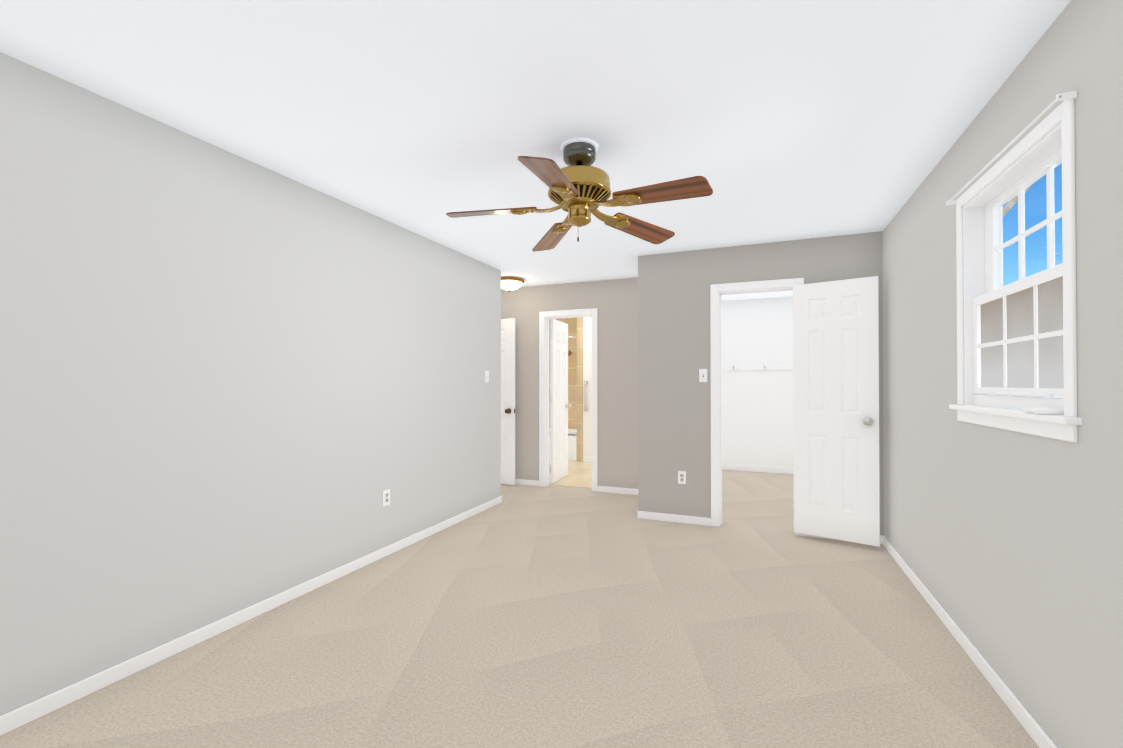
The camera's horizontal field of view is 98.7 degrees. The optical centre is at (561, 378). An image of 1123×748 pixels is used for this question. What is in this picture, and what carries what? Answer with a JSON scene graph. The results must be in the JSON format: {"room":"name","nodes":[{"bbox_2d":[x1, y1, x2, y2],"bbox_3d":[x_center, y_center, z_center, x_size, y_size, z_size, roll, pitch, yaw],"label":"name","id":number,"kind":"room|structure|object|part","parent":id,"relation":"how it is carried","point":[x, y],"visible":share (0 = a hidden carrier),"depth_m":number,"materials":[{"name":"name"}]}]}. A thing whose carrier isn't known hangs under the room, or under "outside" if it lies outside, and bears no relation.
{"room":"empty bedroom","nodes":[
{"label":"empty bedroom","id":0,"kind":"room"},
{"bbox_2d":[0,52,500,715],"bbox_3d":[-1.695,0.058,2.646,0.120,2.440,5.300,0,-1,22],"label":"wall","id":1,"kind":"structure","parent":0,"point":[230,382],"depth_m":2.31,"materials":[{"name":"grey paint"}]},
{"bbox_2d":[0,496,501,735],"bbox_3d":[-1.631,1.244,2.617,0.013,0.068,5.313,0,-1,22],"label":"baseboard","id":2,"kind":"structure","parent":1,"relation":"attached to","point":[30,712],"depth_m":2.29,"materials":[{"name":"white paint"}]},
{"bbox_2d":[383,489,389,506],"bbox_3d":[-1.271,0.866,3.508,0.008,0.115,0.070,0,-1,22],"label":"outlet","id":3,"kind":"object","parent":1,"relation":"attached to","point":[386,497],"visible":1,"depth_m":3.50,"materials":[{"name":"white plastic"}]},
{"bbox_2d":[485,371,488,381],"bbox_3d":[-0.739,-0.020,4.806,0.018,0.115,0.070,0,-1,22],"label":"light switch","id":4,"kind":"object","parent":1,"relation":"attached to","point":[486,376],"visible":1,"depth_m":4.80,"materials":[{"name":"white plastic"}]},
{"bbox_2d":[0,470,1038,747],"bbox_3d":[-0.002,1.339,3.862,4.968,0.100,9.250,0,-1,22],"label":"floor carpet","id":5,"kind":"object","parent":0,"point":[538,616],"visible":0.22,"depth_m":2.23,"materials":[{"name":"beige carpet"}]},
{"bbox_2d":[0,0,1070,300],"bbox_3d":[-0.280,-1.200,3.997,5.568,0.100,9.250,0,-1,22],"label":"ceiling","id":6,"kind":"structure","parent":0,"point":[778,120],"depth_m":1.99,"materials":[{"name":"white paint"}]},
{"bbox_2d":[501,277,523,292],"bbox_3d":[-0.596,-1.057,5.534,0.344,0.160,0.344,0,-1,22],"label":"hall ceiling light","id":7,"kind":"object","parent":6,"relation":"attached to","point":[509,284],"visible":0.77,"depth_m":5.42,"materials":[{"name":"white glass"}]},
{"bbox_3d":[-0.596,-1.058,5.534,0.300,0.085,0.300,0,-1,22],"label":"lamp shade","id":8,"kind":"part","parent":7,"relation":"part of","materials":[{"name":"white glass"}]},
{"bbox_2d":[446,138,712,251],"bbox_3d":[0.089,-0.919,2.386,1.276,0.491,1.250,0,-1,22],"label":"ceiling fan","id":9,"kind":"object","parent":6,"relation":"hanging from","point":[579,191],"visible":1,"depth_m":2.34,"materials":[{"name":"brown wood"}]},
{"bbox_3d":[-0.346,-0.834,2.416,0.445,0.006,0.150,-4,12,-1],"label":"blade","id":10,"kind":"part","parent":9,"relation":"part of","materials":[{"name":"brown wood"}]},
{"bbox_3d":[-0.039,-0.837,2.006,0.150,0.006,0.445,12,8,16],"label":"blade","id":11,"kind":"part","parent":9,"relation":"part of","materials":[{"name":"brown wood"}]},
{"bbox_3d":[-0.051,-0.830,2.835,0.150,0.006,0.445,-13,-1,-19],"label":"blade","id":12,"kind":"part","parent":9,"relation":"part of","materials":[{"name":"brown wood"}]},
{"bbox_3d":[0.090,-0.948,2.423,0.318,0.176,0.318,0,-1,22],"label":"motor","id":13,"kind":"part","parent":9,"relation":"part of","materials":[{"name":"gold metal"}]},
{"label":"blade","id":14,"kind":"part","parent":9,"relation":"part of","materials":[{"name":"brown wood"}]},
{"bbox_3d":[0.447,-0.836,2.171,0.445,0.006,0.150,5,-9,35],"label":"blade","id":15,"kind":"part","parent":9,"relation":"part of","materials":[{"name":"brown wood"}]},
{"bbox_2d":[549,317,576,428],"bbox_3d":[-0.266,0.111,8.770,1.980,2.440,0.120,0,-1,22],"label":"tiled wall","id":16,"kind":"structure","parent":0,"point":[572,375],"depth_m":8.52,"materials":[{"name":"beige tile"}]},
{"bbox_2d":[501,277,637,488],"bbox_3d":[-0.077,0.086,5.853,2.733,2.440,0.120,0,-1,22],"label":"wall","id":17,"kind":"structure","parent":0,"point":[614,302],"depth_m":5.57,"materials":[{"name":"grey paint"}]},
{"bbox_2d":[501,318,514,484],"bbox_3d":[-0.938,0.281,6.062,0.824,2.030,0.171,0,-1,27],"label":"door leaf","id":18,"kind":"structure","parent":17,"relation":"in","point":[507,401],"depth_m":5.90,"materials":[{"name":"white paint"}]},
{"bbox_3d":[-0.616,0.394,5.899,0.102,0.066,0.171,0,-1,27],"label":"knob","id":19,"kind":"part","parent":18,"relation":"part of","materials":[{"name":"brown metal"}]},
{"bbox_2d":[515,479,538,485],"bbox_3d":[-0.816,1.274,6.072,1.191,0.068,0.013,0,-1,22],"label":"baseboard","id":20,"kind":"structure","parent":17,"relation":"attached to","point":[526,482],"depth_m":5.91,"materials":[{"name":"white paint"}]},
{"bbox_2d":[545,318,546,486],"bbox_3d":[-0.182,0.274,5.894,0.020,2.065,0.124,0,-1,22],"label":"trim","id":21,"kind":"structure","parent":17,"relation":"attached to","point":[545,402],"depth_m":5.85,"materials":[{"name":"white paint"}]},
{"bbox_2d":[547,318,548,485],"bbox_3d":[-0.169,0.284,5.885,0.012,2.045,0.035,0,-1,22],"label":"trim","id":22,"kind":"structure","parent":17,"relation":"attached to","point":[547,401],"depth_m":5.88,"materials":[{"name":"white paint"}]},
{"bbox_2d":[549,319,571,482],"bbox_3d":[-0.026,0.276,6.233,0.171,2.030,0.596,0,-1,19],"label":"door leaf","id":23,"kind":"structure","parent":17,"relation":"in","point":[559,406],"depth_m":6.16,"materials":[{"name":"white paint"}]},
{"bbox_2d":[545,314,591,318],"bbox_3d":[0.100,-0.750,5.787,0.591,0.020,0.124,0,-1,22],"label":"trim","id":24,"kind":"structure","parent":17,"relation":"attached to","point":[573,316],"depth_m":5.75,"materials":[{"name":"white paint"}]},
{"bbox_2d":[539,308,597,491],"bbox_3d":[0.074,0.245,5.715,0.739,2.119,0.018,0,-1,22],"label":"door frame","id":25,"kind":"structure","parent":17,"relation":"attached to","point":[595,399],"depth_m":5.69,"materials":[{"name":"white paint"}]},
{"bbox_2d":[597,486,637,494],"bbox_3d":[0.728,1.268,5.442,0.674,0.068,0.013,0,-1,22],"label":"baseboard","id":26,"kind":"structure","parent":17,"relation":"attached to","point":[618,490],"depth_m":5.47,"materials":[{"name":"white paint"}]},
{"bbox_2d":[549,459,591,488],"bbox_3d":[-0.007,1.314,7.233,3.413,0.008,2.510,0,-1,22],"label":"floor","id":27,"kind":"structure","parent":0,"point":[579,475],"depth_m":6.43,"materials":[{"name":"beige tile"}]},
{"bbox_2d":[549,428,576,460],"bbox_3d":[-0.413,1.098,8.341,1.725,0.441,0.760,0,-1,22],"label":"bathtub","id":28,"kind":"object","parent":27,"relation":"on","point":[572,444],"visible":0.02,"depth_m":7.70,"materials":[{"name":"white ceramic"}]},
{"bbox_2d":[577,317,582,461],"bbox_3d":[0.436,0.104,8.003,0.100,2.440,0.770,0,-1,22],"label":"tiled wall","id":29,"kind":"structure","parent":0,"point":[579,389],"depth_m":7.64,"materials":[{"name":"beige tile"}]},
{"bbox_2d":[583,317,591,456],"bbox_3d":[1.072,0.099,7.392,1.528,2.440,0.120,0,-1,22],"label":"wall","id":30,"kind":"structure","parent":0,"point":[587,376],"depth_m":7.60,"materials":[{"name":"white paint"}]},
{"bbox_2d":[584,380,587,410],"bbox_3d":[0.377,0.271,7.577,0.068,0.488,0.058,0,-1,22],"label":"grab rail","id":31,"kind":"object","parent":30,"relation":"attached to","point":[585,384],"visible":1,"depth_m":7.55,"materials":[{"name":"silver metal"}]},
{"bbox_2d":[583,456,591,462],"bbox_3d":[1.049,1.266,7.320,1.523,0.090,0.013,0,-1,22],"label":"baseboard","id":32,"kind":"structure","parent":30,"relation":"attached to","point":[587,459],"depth_m":7.58,"materials":[{"name":"white paint"}]},
{"bbox_2d":[721,297,793,467],"bbox_3d":[2.796,0.095,6.873,1.817,2.440,0.120,0,-1,22],"label":"wall","id":33,"kind":"structure","parent":0,"point":[757,420],"depth_m":6.82,"materials":[{"name":"white paint"}]},
{"bbox_2d":[722,364,792,370],"bbox_3d":[2.770,-0.161,6.811,1.797,0.090,0.019,0,-1,22],"label":"trim","id":34,"kind":"structure","parent":33,"relation":"attached to","point":[740,367],"depth_m":6.81,"materials":[{"name":"white paint"}]},
{"bbox_2d":[722,463,793,473],"bbox_3d":[2.771,1.270,6.801,1.797,0.088,0.013,0,-1,22],"label":"baseboard","id":35,"kind":"structure","parent":33,"relation":"attached to","point":[767,469],"depth_m":6.79,"materials":[{"name":"white paint"}]},
{"bbox_2d":[638,231,883,535],"bbox_3d":[1.634,0.071,4.183,1.937,2.440,0.120,0,-1,22],"label":"wall","id":36,"kind":"structure","parent":0,"point":[674,393],"depth_m":4.32,"materials":[{"name":"grey paint"}]},
{"bbox_2d":[637,511,710,525],"bbox_3d":[1.007,1.259,4.356,0.663,0.068,0.013,0,-1,22],"label":"baseboard","id":37,"kind":"structure","parent":36,"relation":"attached to","point":[674,518],"depth_m":4.34,"materials":[{"name":"white paint"}]},
{"bbox_2d":[678,471,685,483],"bbox_3d":[1.081,0.888,4.331,0.070,0.115,0.008,0,-1,22],"label":"outlet","id":38,"kind":"object","parent":36,"relation":"attached to","point":[681,477],"visible":1,"depth_m":4.33,"materials":[{"name":"white plastic"}]},
{"bbox_2d":[699,369,706,381],"bbox_3d":[1.252,-0.028,4.264,0.070,0.115,0.018,0,-1,22],"label":"light switch","id":39,"kind":"object","parent":36,"relation":"attached to","point":[702,375],"visible":1,"depth_m":4.27,"materials":[{"name":"white plastic"}]},
{"bbox_2d":[710,284,718,526],"bbox_3d":[1.342,0.232,4.226,0.068,2.119,0.018,0,-1,22],"label":"trim","id":40,"kind":"structure","parent":36,"relation":"attached to","point":[714,312],"depth_m":4.22,"materials":[{"name":"white paint"}]},
{"bbox_2d":[719,293,719,526],"bbox_3d":[1.396,0.260,4.278,0.020,2.065,0.124,0,-1,22],"label":"trim","id":41,"kind":"structure","parent":36,"relation":"attached to","point":[719,409],"depth_m":4.22,"materials":[{"name":"white paint"}]},
{"bbox_2d":[720,294,721,524],"bbox_3d":[1.412,0.270,4.274,0.012,2.045,0.035,0,-1,22],"label":"trim","id":42,"kind":"structure","parent":36,"relation":"attached to","point":[720,417],"depth_m":4.26,"materials":[{"name":"white paint"}]},
{"bbox_2d":[719,287,792,294],"bbox_3d":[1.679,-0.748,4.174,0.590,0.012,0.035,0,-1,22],"label":"trim","id":43,"kind":"structure","parent":36,"relation":"attached to","point":[781,290],"depth_m":4.16,"materials":[{"name":"white paint"}]},
{"bbox_2d":[718,278,794,291],"bbox_3d":[1.652,-0.794,4.108,0.602,0.068,0.018,0,-1,22],"label":"trim","id":44,"kind":"structure","parent":36,"relation":"attached to","point":[767,284],"depth_m":4.10,"materials":[{"name":"white paint"}]},
{"bbox_2d":[795,278,804,535],"bbox_3d":[1.963,0.230,3.973,0.068,2.119,0.018,0,-1,22],"label":"trim","id":45,"kind":"structure","parent":36,"relation":"attached to","point":[799,281],"depth_m":3.97,"materials":[{"name":"white paint"}]},
{"bbox_2d":[793,276,879,546],"bbox_3d":[2.137,0.242,3.786,0.596,2.015,0.171,0,-1,37],"label":"closet door leaf","id":46,"kind":"structure","parent":36,"relation":"in","point":[836,406],"depth_m":3.76,"materials":[{"name":"white paint"}]},
{"bbox_3d":[2.334,0.324,3.636,0.102,0.066,0.171,0,-1,37],"label":"knob","id":47,"kind":"part","parent":46,"relation":"part of","materials":[{"name":"silver metal"}]},
{"bbox_2d":[805,534,881,543],"bbox_3d":[2.243,1.255,3.852,0.540,0.068,0.013,0,-1,22],"label":"baseboard","id":48,"kind":"structure","parent":36,"relation":"attached to","point":[837,539],"depth_m":3.90,"materials":[{"name":"white paint"}]},
{"bbox_2d":[882,0,1122,747],"bbox_3d":[2.149,0.059,2.725,0.118,2.440,8.550,0,-1,22],"label":"wall","id":49,"kind":"structure","parent":0,"point":[1007,545],"depth_m":1.72,"materials":[{"name":"grey paint"}]},
{"bbox_2d":[882,536,1057,747],"bbox_3d":[1.506,1.233,1.314,0.013,0.068,5.270,0,-1,22],"label":"baseboard","id":50,"kind":"structure","parent":49,"relation":"attached to","point":[1039,736],"depth_m":2.08,"materials":[{"name":"white paint"}]},
{"bbox_2d":[946,91,1081,442],"bbox_3d":[1.781,-0.337,1.888,0.164,1.071,0.966,0,-1,22],"label":"window unit","id":51,"kind":"structure","parent":49,"relation":"in","point":[1016,347],"depth_m":1.87,"materials":[{"name":"white paint"}]},
{"bbox_3d":[1.908,-0.370,2.310,0.012,0.990,0.050,0,-1,22],"label":"trim casing","id":52,"kind":"part","parent":51,"relation":"part of","materials":[{"name":"white paint"}]},
{"bbox_3d":[1.726,-0.862,1.915,0.045,0.020,0.950,0,-1,22],"label":"curtain rod","id":53,"kind":"part","parent":51,"relation":"part of","materials":[{"name":"white paint"}]},
{"bbox_3d":[1.792,-0.157,1.882,0.036,0.447,0.802,0,-1,22],"label":"sash frame","id":54,"kind":"part","parent":51,"relation":"part of","materials":[{"name":"white paint"}]},
{"bbox_3d":[1.792,-0.153,1.882,0.004,0.385,0.728,0,-1,22],"label":"sash glass","id":55,"kind":"part","parent":51,"relation":"part of","materials":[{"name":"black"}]},
{"bbox_3d":[1.835,-0.578,1.868,0.036,0.458,0.802,0,-1,22],"label":"sash frame","id":56,"kind":"part","parent":51,"relation":"part of","materials":[{"name":"white paint"}]},
{"bbox_3d":[1.835,-0.582,1.868,0.004,0.392,0.638,0,-1,22],"label":"sash glass","id":57,"kind":"part","parent":51,"relation":"part of","materials":[{"name":"clear glass"}]},
{"bbox_2d":[1023,407,1063,414],"bbox_3d":[1.629,0.109,1.633,0.080,0.018,0.151,0,-1,22],"label":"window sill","id":58,"kind":"structure","parent":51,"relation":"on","point":[1044,411],"depth_m":1.58,"materials":[{"name":"white plastic"}]},
{"bbox_3d":[1.577,-0.377,1.499,0.012,0.990,0.050,0,-1,22],"label":"trim casing","id":59,"kind":"part","parent":51,"relation":"part of","materials":[{"name":"white paint"}]},
{"label":"outside","id":60,"kind":"structure","parent":0,"visible":0},
{"bbox_2d":[1002,182,1061,255],"bbox_3d":[14.866,-5.339,19.589,12.968,13.708,19.042,0,-1,22],"label":"tree","id":61,"kind":"object","parent":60,"point":[1007,206],"depth_m":13.76,"materials":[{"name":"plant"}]}
]}

